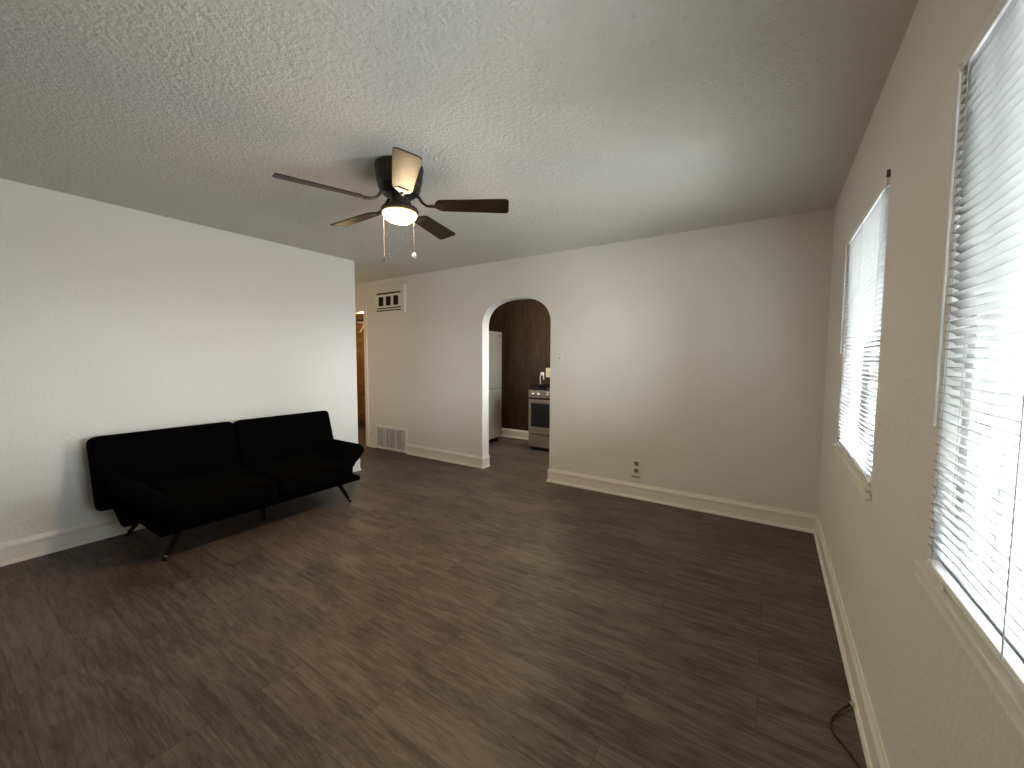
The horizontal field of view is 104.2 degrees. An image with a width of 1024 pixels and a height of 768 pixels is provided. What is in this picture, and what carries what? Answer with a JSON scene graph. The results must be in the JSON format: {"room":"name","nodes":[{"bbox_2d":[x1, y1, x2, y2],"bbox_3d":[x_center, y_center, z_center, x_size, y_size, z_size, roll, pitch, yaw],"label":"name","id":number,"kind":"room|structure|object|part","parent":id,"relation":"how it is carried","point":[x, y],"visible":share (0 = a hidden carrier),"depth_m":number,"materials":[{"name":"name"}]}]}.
{"room":"living room","nodes":[
{"label":"living room","id":0,"kind":"room"},
{"bbox_2d":[0,178,357,542],"bbox_3d":[-3.456,-0.046,2.253,0.110,2.440,5.820,3,4,33],"label":"wall","id":1,"kind":"structure","parent":0,"point":[114,319],"depth_m":3.02,"materials":[{"name":"paint"}]},
{"bbox_2d":[0,459,361,566],"bbox_3d":[-3.367,1.097,2.351,0.022,0.146,5.722,3,4,33],"label":"baseboard","id":2,"kind":"structure","parent":1,"relation":"attached to","point":[22,549],"depth_m":2.74,"materials":[{"name":"paint"}]},
{"bbox_2d":[356,313,364,419],"bbox_3d":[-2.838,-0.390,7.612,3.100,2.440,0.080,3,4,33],"label":"door","id":3,"kind":"structure","parent":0,"point":[359,335],"depth_m":7.61,"materials":[{"name":"orange wood"}]},
{"bbox_2d":[356,318,363,331],"bbox_3d":[-2.873,-1.087,7.436,2.980,0.231,0.180,3,4,33],"label":"closet shelf","id":4,"kind":"object","parent":3,"relation":"attached to","point":[362,319],"visible":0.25,"depth_m":7.44,"materials":[{"name":"white wood"}]},
{"bbox_2d":[358,419,365,427],"bbox_3d":[-2.838,0.759,7.622,3.020,0.146,0.022,3,4,33],"label":"baseboard","id":5,"kind":"structure","parent":3,"relation":"attached to","point":[361,423],"depth_m":7.65,"materials":[{"name":"brown wood"}]},
{"bbox_2d":[0,427,866,767],"bbox_3d":[-2.395,1.141,3.487,8.671,0.080,8.920,3,4,33],"label":"floor","id":6,"kind":"structure","parent":0,"point":[444,614],"depth_m":1.91,"materials":[{"name":"wood"}]},
{"bbox_2d":[86,411,363,560],"bbox_3d":[-2.155,0.726,3.303,0.841,0.792,1.758,3,4,33],"label":"sofa","id":7,"kind":"object","parent":6,"relation":"on","point":[167,481],"visible":1,"depth_m":3.04,"materials":[{"name":"black fabric"}]},
{"bbox_3d":[-2.789,1.031,2.962,0.196,0.222,0.041,1,4,5],"label":"leg","id":8,"kind":"part","parent":7,"relation":"part of","materials":[{"name":"black metal"}]},
{"bbox_3d":[-2.454,0.761,2.657,0.550,0.265,0.260,3,4,33],"label":"armrest","id":9,"kind":"part","parent":7,"relation":"part of","materials":[{"name":"black fabric"}]},
{"bbox_3d":[-2.622,0.596,3.074,0.259,0.507,0.878,3,4,33],"label":"backrest","id":10,"kind":"part","parent":7,"relation":"part of","materials":[{"name":"black fabric"}]},
{"bbox_3d":[-2.259,1.053,2.662,0.041,0.218,0.151,1,4,17],"label":"leg","id":11,"kind":"part","parent":7,"relation":"part of","materials":[{"name":"black metal"}]},
{"bbox_2d":[149,468,276,526],"bbox_3d":[-2.245,0.819,2.980,0.632,0.190,0.661,3,4,33],"label":"seat cushion","id":12,"kind":"object","parent":7,"relation":"on","point":[195,499],"depth_m":2.85,"materials":[{"name":"black fabric"}]},
{"bbox_3d":[-2.015,0.909,3.256,0.460,0.047,1.475,3,4,33],"label":"seat frame","id":13,"kind":"part","parent":7,"relation":"part of","materials":[{"name":"black fabric"}]},
{"bbox_3d":[-2.034,1.023,3.255,0.040,0.190,0.039,3,4,33],"label":"leg","id":14,"kind":"part","parent":7,"relation":"part of","materials":[{"name":"black metal"}]},
{"bbox_3d":[-2.138,0.550,3.811,0.259,0.507,0.872,3,4,33],"label":"backrest","id":15,"kind":"part","parent":7,"relation":"part of","materials":[{"name":"black fabric"}]},
{"bbox_2d":[245,452,352,496],"bbox_3d":[-1.879,0.785,3.539,0.632,0.190,0.661,3,4,33],"label":"seat cushion","id":16,"kind":"object","parent":7,"relation":"on","point":[297,474],"depth_m":3.42,"materials":[{"name":"black fabric"}]},
{"bbox_3d":[-1.686,0.689,3.827,0.550,0.265,0.260,3,4,33],"label":"armrest","id":17,"kind":"part","parent":7,"relation":"part of","materials":[{"name":"black fabric"}]},
{"bbox_3d":[-1.552,0.991,3.670,0.140,0.216,0.041,-1,4,-14],"label":"leg","id":18,"kind":"part","parent":7,"relation":"part of","materials":[{"name":"black metal"}]},
{"bbox_2d":[489,331,501,442],"bbox_3d":[-0.650,0.055,6.267,0.786,1.745,0.777,3,4,33],"label":"refrigerator","id":19,"kind":"object","parent":6,"relation":"on","point":[495,338],"visible":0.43,"depth_m":6.23,"materials":[{"name":"white metal"}]},
{"bbox_2d":[528,384,549,451],"bbox_3d":[0.700,0.495,5.823,0.764,0.936,0.640,3,4,33],"label":"gas range","id":20,"kind":"object","parent":6,"relation":"on","point":[539,401],"visible":0.41,"depth_m":5.72,"materials":[{"name":"silver metal"}]},
{"bbox_3d":[0.563,0.832,5.637,0.754,0.177,0.030,3,4,33],"label":"drawer","id":21,"kind":"part","parent":20,"relation":"part of","materials":[{"name":"metal"}]},
{"bbox_3d":[0.563,0.481,5.613,0.754,0.499,0.030,3,4,33],"label":"oven door","id":22,"kind":"part","parent":20,"relation":"part of","materials":[{"name":"metal"}]},
{"bbox_3d":[0.542,0.257,5.564,0.660,0.020,0.059,3,4,33],"label":"oven handle","id":23,"kind":"part","parent":20,"relation":"part of","materials":[{"name":"metal"}]},
{"bbox_2d":[529,387,549,390],"bbox_3d":[0.717,0.071,5.819,0.764,0.016,0.585,3,4,33],"label":"cooktop","id":24,"kind":"object","parent":20,"relation":"in","point":[537,388],"depth_m":5.73,"materials":[{"name":"black metal"}]},
{"bbox_3d":[0.567,0.152,5.595,0.760,0.110,0.042,3,4,33],"label":"control panel","id":25,"kind":"part","parent":20,"relation":"part of","materials":[{"name":"metal"}]},
{"bbox_2d":[829,700,860,767],"bbox_3d":[1.146,1.241,1.367,0.082,0.028,0.470,3,5,36],"label":"coaxial cable","id":26,"kind":"object","parent":6,"relation":"on","point":[851,702],"visible":1,"depth_m":1.44,"materials":[{"name":"black plastic"}]},
{"bbox_2d":[0,0,918,283],"bbox_3d":[-2.383,-1.373,3.324,8.671,0.080,8.920,3,4,33],"label":"ceiling","id":27,"kind":"structure","parent":0,"point":[598,122],"depth_m":1.79,"materials":[{"name":"white paint"}]},
{"bbox_2d":[272,147,508,261],"bbox_3d":[-0.687,-0.992,2.353,1.192,0.540,1.238,3,4,33],"label":"ceiling fan","id":28,"kind":"object","parent":27,"relation":"hanging from","point":[399,178],"visible":1,"depth_m":2.27,"materials":[{"name":"brown wood"}]},
{"bbox_3d":[-0.991,-1.027,2.071,0.431,0.035,0.130,-3,5,-37],"label":"blade","id":29,"kind":"part","parent":28,"relation":"part of","materials":[{"name":"brown wood"}]},
{"bbox_3d":[-0.995,-1.060,2.570,0.432,0.036,0.130,3,4,33],"label":"blade","id":30,"kind":"part","parent":28,"relation":"part of","materials":[{"name":"brown wood"}]},
{"bbox_3d":[-0.655,-0.970,2.327,0.196,0.060,0.196,3,4,33],"label":"lamp shade","id":31,"kind":"part","parent":28,"relation":"part of","materials":[{"name":"white glass"}]},
{"bbox_3d":[-0.519,-1.016,1.925,0.130,0.035,0.431,-1,4,-19],"label":"blade","id":32,"kind":"part","parent":28,"relation":"part of","materials":[{"name":"brown wood"}]},
{"bbox_3d":[-0.530,-1.067,2.724,0.130,0.035,0.431,1,4,17],"label":"blade","id":33,"kind":"part","parent":28,"relation":"part of","materials":[{"name":"brown wood"}]},
{"bbox_3d":[-0.234,-1.041,2.329,0.431,0.035,0.130,0,4,-1],"label":"blade","id":34,"kind":"part","parent":28,"relation":"part of","materials":[{"name":"brown wood"}]},
{"bbox_2d":[489,299,550,430],"bbox_3d":[0.815,-0.280,6.167,3.600,2.440,0.100,3,4,33],"label":"wall","id":35,"kind":"structure","parent":0,"point":[524,325],"depth_m":6.54,"materials":[{"name":"brown wood"}]},
{"bbox_2d":[501,428,528,439],"bbox_3d":[0.275,0.844,6.518,2.200,0.146,0.022,3,4,33],"label":"baseboard","id":36,"kind":"structure","parent":35,"relation":"attached to","point":[505,432],"depth_m":6.67,"materials":[{"name":"paint"}]},
{"bbox_2d":[546,368,549,376],"bbox_3d":[0.570,-0.179,6.269,0.085,0.147,0.010,3,4,33],"label":"outlet plate","id":37,"kind":"object","parent":35,"relation":"attached to","point":[547,369],"visible":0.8,"depth_m":6.27,"materials":[{"name":"beige plastic"}]},
{"bbox_2d":[355,208,834,514],"bbox_3d":[-0.471,-0.204,4.908,6.831,2.440,0.130,3,4,33],"label":"wall","id":38,"kind":"structure","parent":0,"point":[697,357],"depth_m":3.65,"materials":[{"name":"paint"}]},
{"bbox_2d":[355,305,368,446],"bbox_3d":[-2.480,-0.128,6.221,0.884,2.100,0.148,3,4,33],"label":"trim","id":39,"kind":"structure","parent":38,"relation":"attached to","point":[359,309],"depth_m":5.93,"materials":[{"name":"paint"}]},
{"bbox_2d":[369,437,375,447],"bbox_3d":[-2.086,0.871,5.944,0.140,0.146,0.022,3,4,33],"label":"baseboard","id":40,"kind":"structure","parent":38,"relation":"attached to","point":[371,439],"depth_m":5.94,"materials":[{"name":"paint"}]},
{"bbox_2d":[371,284,405,314],"bbox_3d":[-1.733,-1.173,5.575,0.685,0.380,0.040,3,4,33],"label":"air vent","id":41,"kind":"object","parent":38,"relation":"in","point":[387,299],"visible":1,"depth_m":5.56,"materials":[{"name":"metal"}]},
{"bbox_3d":[-1.729,-1.149,5.561,0.538,0.280,0.010,3,4,33],"label":"plate","id":42,"kind":"part","parent":41,"relation":"part of","materials":[{"name":"paint"}]},
{"bbox_2d":[375,424,406,452],"bbox_3d":[-1.740,0.778,5.714,0.673,0.340,0.017,3,4,33],"label":"air vent","id":43,"kind":"object","parent":38,"relation":"in","point":[386,437],"visible":1,"depth_m":5.70,"materials":[{"name":"metal"}]},
{"bbox_2d":[406,443,482,468],"bbox_3d":[-0.905,0.926,5.172,1.334,0.146,0.022,3,4,33],"label":"baseboard","id":44,"kind":"structure","parent":38,"relation":"attached to","point":[470,460],"depth_m":5.13,"materials":[{"name":"paint"}]},
{"bbox_2d":[482,454,489,468],"bbox_3d":[-0.321,0.948,4.867,0.022,0.146,0.152,3,4,33],"label":"baseboard","id":45,"kind":"structure","parent":38,"relation":"attached to","point":[486,464],"depth_m":4.87,"materials":[{"name":"paint"}]},
{"bbox_2d":[556,352,562,363],"bbox_3d":[0.494,-0.273,4.182,0.081,0.127,0.018,3,4,33],"label":"light switch","id":46,"kind":"object","parent":38,"relation":"attached to","point":[559,355],"visible":1,"depth_m":4.18,"materials":[{"name":"white plastic"}]},
{"bbox_2d":[632,459,640,477],"bbox_3d":[1.180,0.809,3.791,0.084,0.167,0.030,3,4,33],"label":"wall outlet","id":47,"kind":"object","parent":38,"relation":"attached to","point":[636,464],"visible":1,"depth_m":3.79,"materials":[{"name":"white plastic"}]},
{"bbox_2d":[546,468,816,533],"bbox_3d":[1.359,1.032,3.692,2.344,0.146,0.022,3,4,33],"label":"baseboard","id":48,"kind":"structure","parent":38,"relation":"attached to","point":[778,517],"depth_m":3.53,"materials":[{"name":"paint"}]},
{"bbox_2d":[818,0,1023,767],"bbox_3d":[0.603,0.105,0.206,0.130,2.440,6.835,3,4,33],"label":"wall","id":49,"kind":"structure","parent":0,"point":[932,708],"depth_m":1.14,"materials":[{"name":"paint"}]},
{"bbox_2d":[813,515,889,767],"bbox_3d":[0.532,1.246,0.318,0.022,0.146,6.585,3,4,33],"label":"baseboard","id":50,"kind":"structure","parent":49,"relation":"attached to","point":[875,756],"depth_m":1.61,"materials":[{"name":"paint"}]},
{"bbox_2d":[832,303,882,501],"bbox_3d":[1.660,-0.181,1.863,0.106,1.204,1.010,3,4,33],"label":"window","id":51,"kind":"structure","parent":49,"relation":"in","point":[865,490],"depth_m":1.97,"materials":[{"name":"plastic"}]},
{"bbox_3d":[1.636,0.397,1.915,0.055,0.044,1.010,3,4,33],"label":"sill","id":52,"kind":"part","parent":51,"relation":"part of","materials":[{"name":"paint"}]},
{"bbox_3d":[1.683,-0.202,1.847,0.051,1.160,0.940,3,4,33],"label":"frame","id":53,"kind":"part","parent":51,"relation":"part of","materials":[{"name":"plastic"}]},
{"bbox_2d":[836,177,890,485],"bbox_3d":[1.633,-0.204,1.880,0.038,1.158,0.932,3,4,33],"label":"window blind","id":54,"kind":"object","parent":51,"relation":"attached to","point":[866,250],"visible":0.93,"depth_m":1.77,"materials":[{"name":"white plastic"}]},
{"bbox_3d":[1.859,-0.219,2.216,0.027,1.112,0.001,3,4,33],"label":"ladder cord","id":55,"kind":"part","parent":54,"relation":"part of","materials":[{"name":"white fabric"}]},
{"bbox_3d":[1.634,0.362,1.914,0.023,0.016,0.926,3,4,33],"label":"rail","id":56,"kind":"part","parent":54,"relation":"part of","materials":[{"name":"white plastic"}]},
{"bbox_3d":[1.637,-0.198,1.878,0.027,1.112,0.001,3,4,33],"label":"ladder cord","id":57,"kind":"part","parent":54,"relation":"part of","materials":[{"name":"white fabric"}]},
{"bbox_3d":[1.415,-0.177,1.540,0.027,1.112,0.001,3,4,33],"label":"ladder cord","id":58,"kind":"part","parent":54,"relation":"part of","materials":[{"name":"white fabric"}]},
{"bbox_3d":[1.684,-0.202,1.847,0.004,1.070,0.850,3,4,33],"label":"pane","id":59,"kind":"part","parent":51,"relation":"part of","materials":[{"name":"clear glass"}]},
{"bbox_2d":[886,169,890,176],"bbox_3d":[1.377,-0.772,1.456,0.010,0.025,0.016,3,4,33],"label":"bracket","id":60,"kind":"object","parent":49,"relation":"attached to","point":[888,174],"visible":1,"depth_m":1.45,"materials":[{"name":"black metal"}]},
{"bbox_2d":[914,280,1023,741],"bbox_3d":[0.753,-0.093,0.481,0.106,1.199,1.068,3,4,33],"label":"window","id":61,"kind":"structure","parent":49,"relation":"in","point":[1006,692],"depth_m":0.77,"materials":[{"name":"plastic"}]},
{"bbox_3d":[0.729,0.482,0.532,0.055,0.044,1.068,3,4,33],"label":"sill","id":62,"kind":"part","parent":61,"relation":"part of","materials":[{"name":"paint"}]},
{"bbox_2d":[927,0,1023,693],"bbox_3d":[0.726,-0.116,0.497,0.038,1.152,0.990,3,4,33],"label":"window blind","id":63,"kind":"object","parent":61,"relation":"attached to","point":[991,230],"visible":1,"depth_m":0.74,"materials":[{"name":"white plastic"}]},
{"bbox_3d":[0.976,-0.134,0.872,0.027,1.107,0.001,3,4,33],"label":"ladder cord","id":64,"kind":"part","parent":63,"relation":"part of","materials":[{"name":"white fabric"}]},
{"bbox_3d":[0.727,0.448,0.532,0.023,0.016,0.984,3,4,33],"label":"rail","id":65,"kind":"part","parent":63,"relation":"part of","materials":[{"name":"white plastic"}]},
{"bbox_3d":[0.766,-0.110,0.586,0.004,1.080,0.002,3,4,33],"label":"lift cord","id":66,"kind":"part","parent":63,"relation":"part of","materials":[{"name":"white fabric"}]},
{"bbox_3d":[0.776,-0.114,0.465,0.051,1.155,0.998,3,4,33],"label":"frame","id":67,"kind":"part","parent":61,"relation":"part of","materials":[{"name":"plastic"}]},
{"bbox_3d":[0.776,-0.114,0.464,0.004,1.065,0.908,3,4,33],"label":"pane","id":68,"kind":"part","parent":61,"relation":"part of","materials":[{"name":"clear glass"}]}
]}

